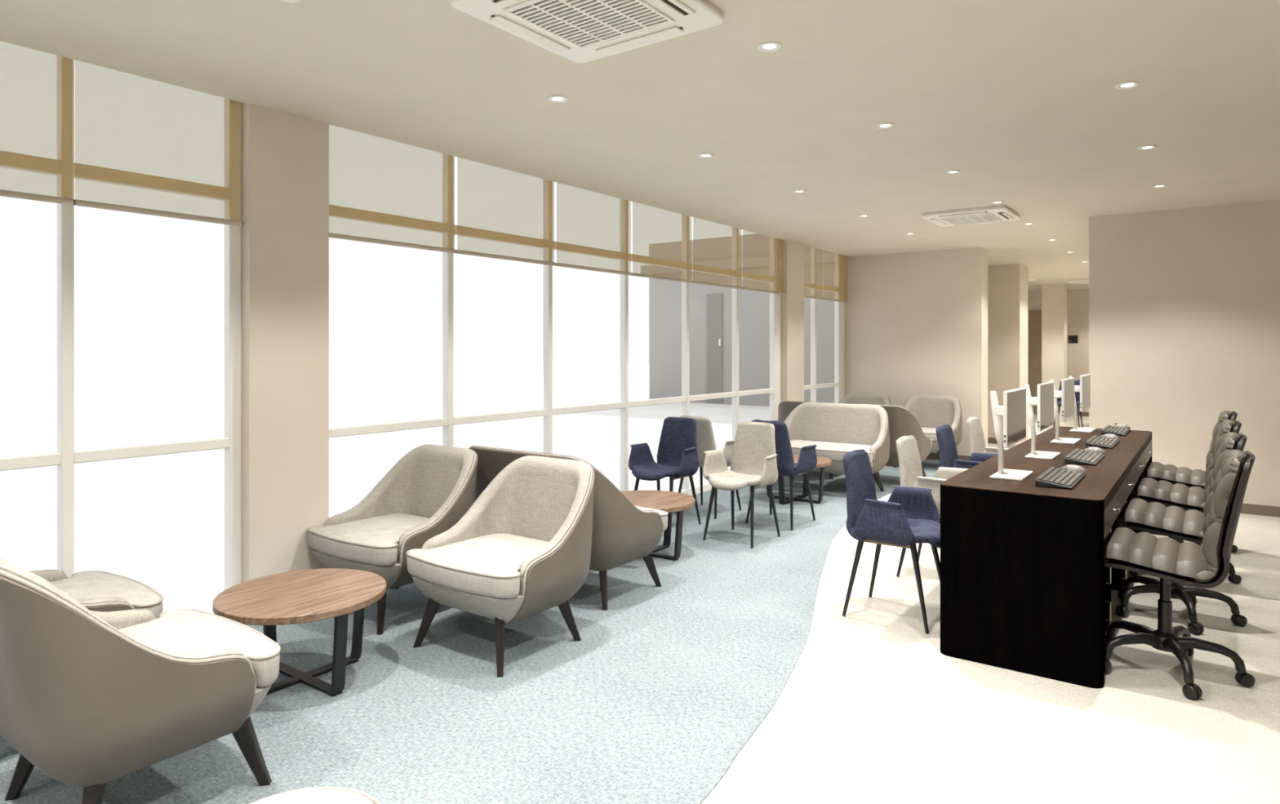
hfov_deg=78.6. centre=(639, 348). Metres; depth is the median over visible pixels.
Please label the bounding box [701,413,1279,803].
floor
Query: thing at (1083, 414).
baseboard
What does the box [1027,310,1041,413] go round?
door
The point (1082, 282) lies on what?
grille
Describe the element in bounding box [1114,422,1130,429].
computer mouse
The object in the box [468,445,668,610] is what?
loveseat
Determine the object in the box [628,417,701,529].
armchair
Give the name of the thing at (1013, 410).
monitor
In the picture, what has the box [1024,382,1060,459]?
monitor
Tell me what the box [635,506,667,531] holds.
seat cushion
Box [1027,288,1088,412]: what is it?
wall
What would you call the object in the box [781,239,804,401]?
column
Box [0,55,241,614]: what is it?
window
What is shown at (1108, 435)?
computer mouse
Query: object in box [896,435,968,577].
armchair
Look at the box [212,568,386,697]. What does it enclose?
coffee table
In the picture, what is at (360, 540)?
seat cushion
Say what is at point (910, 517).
armchair
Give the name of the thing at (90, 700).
lounge armchair
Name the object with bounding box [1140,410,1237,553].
swivel chair
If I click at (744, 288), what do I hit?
roller blind
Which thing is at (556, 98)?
recessed light
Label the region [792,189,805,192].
recessed light
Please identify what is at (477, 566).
seat cushion
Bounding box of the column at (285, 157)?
[241,102,328,625]
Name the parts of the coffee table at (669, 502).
leg, leg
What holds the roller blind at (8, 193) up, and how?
attached to the window at (64, 167)
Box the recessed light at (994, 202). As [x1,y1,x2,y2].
[991,200,1004,204]
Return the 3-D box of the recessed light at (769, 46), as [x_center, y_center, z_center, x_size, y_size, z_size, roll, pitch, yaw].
[0.521,-1.217,3.148,0.099,0.006,0.099,0,0,36]
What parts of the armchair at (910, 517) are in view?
leg, backrest, leg, armrest, armrest, leg, seat, leg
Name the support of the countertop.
on the desk at (1026, 585)
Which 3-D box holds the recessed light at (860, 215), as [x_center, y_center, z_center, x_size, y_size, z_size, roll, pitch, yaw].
[2.047,-1.217,7.160,0.099,0.006,0.099,0,0,36]
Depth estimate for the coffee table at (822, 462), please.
6.95 m
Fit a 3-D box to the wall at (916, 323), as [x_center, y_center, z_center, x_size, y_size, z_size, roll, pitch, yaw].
[3.471,0.030,10.046,1.795,2.700,0.320,0,0,36]
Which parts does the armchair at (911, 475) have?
leg, backrest, leg, armrest, armrest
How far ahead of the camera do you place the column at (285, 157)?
4.02 m
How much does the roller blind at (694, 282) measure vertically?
0.712 m
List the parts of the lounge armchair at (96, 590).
backrest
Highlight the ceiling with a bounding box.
[0,0,1279,291]
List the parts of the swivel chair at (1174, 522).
arm, arm, seat, arm, arm, arm, backrest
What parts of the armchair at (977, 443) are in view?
backrest, armrest, armrest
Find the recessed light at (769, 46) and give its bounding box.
[756,40,782,51]
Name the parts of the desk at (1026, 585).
panel, pedestal handle, pedestal handle, drawer, drawer, drawer, panel, drawer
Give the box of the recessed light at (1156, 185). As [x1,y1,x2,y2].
[1151,184,1167,187]
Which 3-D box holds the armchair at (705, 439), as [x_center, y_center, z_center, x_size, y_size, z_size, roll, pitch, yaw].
[0.581,0.964,6.610,0.527,0.827,0.536,0,0,36]
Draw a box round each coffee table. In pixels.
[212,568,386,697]
[620,489,695,560]
[766,454,831,505]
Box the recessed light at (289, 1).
[280,0,300,2]
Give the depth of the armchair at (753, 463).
5.77 m
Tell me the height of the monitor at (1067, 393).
0.418 m
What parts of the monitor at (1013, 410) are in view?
stand arm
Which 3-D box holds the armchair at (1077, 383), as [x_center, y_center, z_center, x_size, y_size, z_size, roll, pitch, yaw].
[7.358,0.964,13.442,0.527,0.827,0.536,0,0,36]
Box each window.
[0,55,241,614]
[328,153,781,496]
[804,247,844,403]
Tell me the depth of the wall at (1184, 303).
6.79 m
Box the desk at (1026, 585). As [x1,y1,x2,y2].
[940,426,1152,688]
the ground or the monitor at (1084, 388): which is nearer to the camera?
the monitor at (1084, 388)
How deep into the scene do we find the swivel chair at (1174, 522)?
3.95 m
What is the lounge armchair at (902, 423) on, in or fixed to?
on the floor at (661, 690)
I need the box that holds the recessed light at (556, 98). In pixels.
[547,94,568,102]
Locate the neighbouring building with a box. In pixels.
[640,233,834,406]
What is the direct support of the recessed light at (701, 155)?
in the ceiling
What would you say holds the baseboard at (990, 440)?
attached to the column at (1007, 284)
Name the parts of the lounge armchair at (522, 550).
leg, leg, backrest, leg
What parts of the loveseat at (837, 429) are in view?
backrest, leg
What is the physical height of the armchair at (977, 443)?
0.827 m
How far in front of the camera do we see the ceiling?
3.77 m
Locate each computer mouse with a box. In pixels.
[1060,462,1085,474]
[1084,445,1105,454]
[1100,432,1119,439]
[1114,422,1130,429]
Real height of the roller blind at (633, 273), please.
0.712 m
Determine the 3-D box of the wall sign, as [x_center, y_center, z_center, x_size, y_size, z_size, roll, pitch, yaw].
[8.931,-0.198,16.128,0.170,0.155,0.016,0,0,36]
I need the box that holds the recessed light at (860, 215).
[857,214,869,217]
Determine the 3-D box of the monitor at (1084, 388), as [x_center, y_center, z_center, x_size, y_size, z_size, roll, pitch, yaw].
[3.301,0.404,5.854,0.160,0.418,0.458,0,0,36]
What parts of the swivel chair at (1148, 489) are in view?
seat, backrest, arm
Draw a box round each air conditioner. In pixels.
[449,0,724,62]
[920,204,1020,226]
[1067,278,1088,284]
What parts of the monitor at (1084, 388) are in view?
stand arm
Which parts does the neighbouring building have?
door, handle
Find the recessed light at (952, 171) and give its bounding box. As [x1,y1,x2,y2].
[945,169,960,173]
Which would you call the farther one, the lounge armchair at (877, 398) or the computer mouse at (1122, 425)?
the lounge armchair at (877, 398)
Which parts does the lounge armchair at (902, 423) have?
leg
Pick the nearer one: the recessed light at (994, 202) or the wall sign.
the recessed light at (994, 202)
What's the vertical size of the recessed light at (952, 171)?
0.006 m
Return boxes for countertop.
[940,426,1151,508]
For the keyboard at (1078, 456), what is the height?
0.036 m
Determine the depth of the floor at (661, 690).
3.12 m
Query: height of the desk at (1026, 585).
0.767 m
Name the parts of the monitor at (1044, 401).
stand arm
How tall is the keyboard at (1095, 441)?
0.036 m
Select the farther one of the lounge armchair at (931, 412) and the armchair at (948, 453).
the lounge armchair at (931, 412)
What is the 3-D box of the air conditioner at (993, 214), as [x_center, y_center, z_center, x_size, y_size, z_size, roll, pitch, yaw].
[3.010,-1.196,7.114,0.714,0.048,0.714,0,0,36]
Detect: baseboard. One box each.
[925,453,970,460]
[987,437,1019,444]
[1079,412,1088,416]
[1240,503,1279,517]
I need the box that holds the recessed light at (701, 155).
[697,153,713,157]
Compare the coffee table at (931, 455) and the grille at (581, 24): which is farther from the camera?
the coffee table at (931, 455)
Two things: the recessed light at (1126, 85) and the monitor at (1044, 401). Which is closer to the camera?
the recessed light at (1126, 85)
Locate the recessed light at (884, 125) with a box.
[875,122,894,128]
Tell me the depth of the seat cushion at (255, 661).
2.47 m
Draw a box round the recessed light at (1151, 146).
[1137,144,1156,150]
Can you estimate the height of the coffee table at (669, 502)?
0.372 m
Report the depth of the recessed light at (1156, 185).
5.84 m
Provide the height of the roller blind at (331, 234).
0.712 m
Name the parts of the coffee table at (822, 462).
leg, leg, leg, leg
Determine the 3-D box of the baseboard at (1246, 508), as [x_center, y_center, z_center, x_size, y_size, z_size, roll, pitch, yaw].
[5.681,1.339,6.095,3.814,0.083,0.014,0,0,36]
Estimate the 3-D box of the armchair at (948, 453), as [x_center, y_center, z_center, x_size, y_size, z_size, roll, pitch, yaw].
[2.353,0.964,5.452,0.536,0.827,0.527,0,0,36]
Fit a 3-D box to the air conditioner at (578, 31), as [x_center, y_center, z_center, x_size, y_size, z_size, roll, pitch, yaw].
[-0.175,-1.196,2.768,0.714,0.048,0.714,0,0,36]
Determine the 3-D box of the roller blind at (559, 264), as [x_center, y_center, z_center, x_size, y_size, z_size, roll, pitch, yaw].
[-0.343,-0.962,6.118,0.027,0.712,0.919,0,0,36]
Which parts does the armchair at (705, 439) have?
leg, backrest, leg, leg, armrest, leg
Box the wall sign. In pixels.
[1068,335,1077,342]
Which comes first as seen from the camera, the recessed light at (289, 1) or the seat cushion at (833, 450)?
the recessed light at (289, 1)
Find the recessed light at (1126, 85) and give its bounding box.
[1115,80,1140,88]
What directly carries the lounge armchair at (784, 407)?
on the floor at (661, 690)
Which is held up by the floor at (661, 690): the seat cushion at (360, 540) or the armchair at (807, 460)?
the armchair at (807, 460)
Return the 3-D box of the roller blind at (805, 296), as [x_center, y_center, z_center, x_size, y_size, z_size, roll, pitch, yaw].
[2.094,-0.962,9.455,0.027,0.712,0.591,0,0,36]
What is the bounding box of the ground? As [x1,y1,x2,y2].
[0,363,769,458]
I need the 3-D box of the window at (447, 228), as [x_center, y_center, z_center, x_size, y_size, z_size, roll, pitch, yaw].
[-0.097,0.030,6.590,0.060,2.700,5.670,0,0,36]
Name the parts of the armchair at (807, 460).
leg, leg, backrest, leg, armrest, leg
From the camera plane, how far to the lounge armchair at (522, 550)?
3.60 m
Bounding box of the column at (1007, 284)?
[987,263,1027,442]
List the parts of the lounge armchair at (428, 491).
leg, backrest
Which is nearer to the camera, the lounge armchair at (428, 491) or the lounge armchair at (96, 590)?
the lounge armchair at (96, 590)
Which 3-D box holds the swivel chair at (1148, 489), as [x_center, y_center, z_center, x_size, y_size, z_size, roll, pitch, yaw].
[3.291,0.902,4.732,0.556,0.956,0.581,0,0,34]
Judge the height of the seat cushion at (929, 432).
0.115 m
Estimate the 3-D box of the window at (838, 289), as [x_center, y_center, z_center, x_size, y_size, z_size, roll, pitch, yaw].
[2.271,0.030,9.833,0.060,2.700,1.440,0,0,36]
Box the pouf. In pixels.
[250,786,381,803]
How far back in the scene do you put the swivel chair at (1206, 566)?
3.21 m
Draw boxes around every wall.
[844,247,987,456]
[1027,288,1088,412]
[1088,200,1279,506]
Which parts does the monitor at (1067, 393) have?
stand arm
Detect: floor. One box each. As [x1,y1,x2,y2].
[0,458,939,803]
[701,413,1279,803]
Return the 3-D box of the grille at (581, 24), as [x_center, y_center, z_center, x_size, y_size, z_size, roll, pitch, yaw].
[-0.175,-1.179,2.768,0.432,0.009,0.432,0,0,36]
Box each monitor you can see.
[989,387,1033,480]
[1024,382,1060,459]
[1049,377,1080,444]
[1068,373,1095,432]
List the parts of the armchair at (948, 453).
backrest, armrest, armrest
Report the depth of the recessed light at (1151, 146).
4.72 m
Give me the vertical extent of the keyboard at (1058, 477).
0.036 m
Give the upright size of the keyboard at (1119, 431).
0.036 m
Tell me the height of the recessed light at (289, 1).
0.006 m
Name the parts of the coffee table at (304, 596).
leg, leg, leg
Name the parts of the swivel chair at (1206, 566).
arm, arm, seat, lever, arm, arm, arm, backrest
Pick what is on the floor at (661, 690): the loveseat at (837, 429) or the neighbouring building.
the loveseat at (837, 429)
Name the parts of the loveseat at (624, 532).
backrest, leg, leg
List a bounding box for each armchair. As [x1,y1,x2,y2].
[0,557,280,803]
[28,569,164,618]
[306,444,477,635]
[406,455,594,677]
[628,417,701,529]
[674,414,741,519]
[702,421,780,548]
[745,419,817,530]
[777,400,833,479]
[839,392,890,404]
[842,448,940,633]
[864,404,932,476]
[893,394,962,467]
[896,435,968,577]
[935,424,998,468]
[966,416,1021,455]
[1053,380,1083,427]
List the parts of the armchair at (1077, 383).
seat, backrest, leg, leg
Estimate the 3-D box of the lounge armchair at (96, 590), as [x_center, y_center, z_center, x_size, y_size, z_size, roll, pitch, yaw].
[-2.252,0.966,2.878,0.720,0.819,0.741,0,0,36]
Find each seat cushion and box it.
[117,609,279,687]
[307,513,429,566]
[406,533,548,599]
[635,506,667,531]
[790,440,872,462]
[920,426,937,441]
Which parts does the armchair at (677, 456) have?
leg, armrest, seat, leg, leg, backrest, armrest, leg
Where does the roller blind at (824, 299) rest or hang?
attached to the window at (838, 289)
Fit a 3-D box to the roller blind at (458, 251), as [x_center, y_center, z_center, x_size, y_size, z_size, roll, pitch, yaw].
[-0.894,-0.962,5.362,0.027,0.712,0.920,0,0,36]
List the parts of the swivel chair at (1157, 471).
seat, backrest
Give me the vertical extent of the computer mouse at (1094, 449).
0.051 m
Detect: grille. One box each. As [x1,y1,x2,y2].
[503,0,675,48]
[939,213,1001,224]
[1078,281,1088,284]
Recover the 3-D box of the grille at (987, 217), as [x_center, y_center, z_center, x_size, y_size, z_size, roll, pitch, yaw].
[3.010,-1.179,7.114,0.432,0.009,0.432,0,0,36]
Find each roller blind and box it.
[0,189,75,204]
[74,199,243,226]
[328,232,456,253]
[456,249,555,266]
[555,262,632,275]
[631,272,693,283]
[693,280,742,289]
[742,287,778,293]
[804,295,823,299]
[823,297,848,302]
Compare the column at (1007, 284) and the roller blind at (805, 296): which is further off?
the column at (1007, 284)
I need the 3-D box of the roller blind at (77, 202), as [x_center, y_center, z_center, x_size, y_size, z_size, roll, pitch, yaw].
[-2.183,-0.962,3.598,0.027,0.712,0.709,0,0,36]
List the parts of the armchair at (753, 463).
leg, armrest, leg, seat, leg, backrest, armrest, leg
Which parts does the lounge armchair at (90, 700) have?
leg, leg, backrest, leg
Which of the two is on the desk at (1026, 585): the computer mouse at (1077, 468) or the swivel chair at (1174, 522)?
the computer mouse at (1077, 468)
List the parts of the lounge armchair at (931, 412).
backrest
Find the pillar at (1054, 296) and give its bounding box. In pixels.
[1041,283,1066,422]
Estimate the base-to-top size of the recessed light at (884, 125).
0.006 m
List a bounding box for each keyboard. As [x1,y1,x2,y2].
[1035,466,1085,488]
[1064,448,1105,465]
[1085,435,1119,448]
[1101,425,1130,435]
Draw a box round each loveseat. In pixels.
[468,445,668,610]
[772,402,889,491]
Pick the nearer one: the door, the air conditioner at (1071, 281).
the air conditioner at (1071, 281)
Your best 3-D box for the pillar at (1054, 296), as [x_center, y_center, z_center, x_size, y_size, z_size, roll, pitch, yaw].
[7.899,0.080,14.911,0.370,2.600,0.400,0,0,36]
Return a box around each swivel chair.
[1104,449,1255,699]
[1115,431,1247,635]
[1129,419,1241,588]
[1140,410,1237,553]

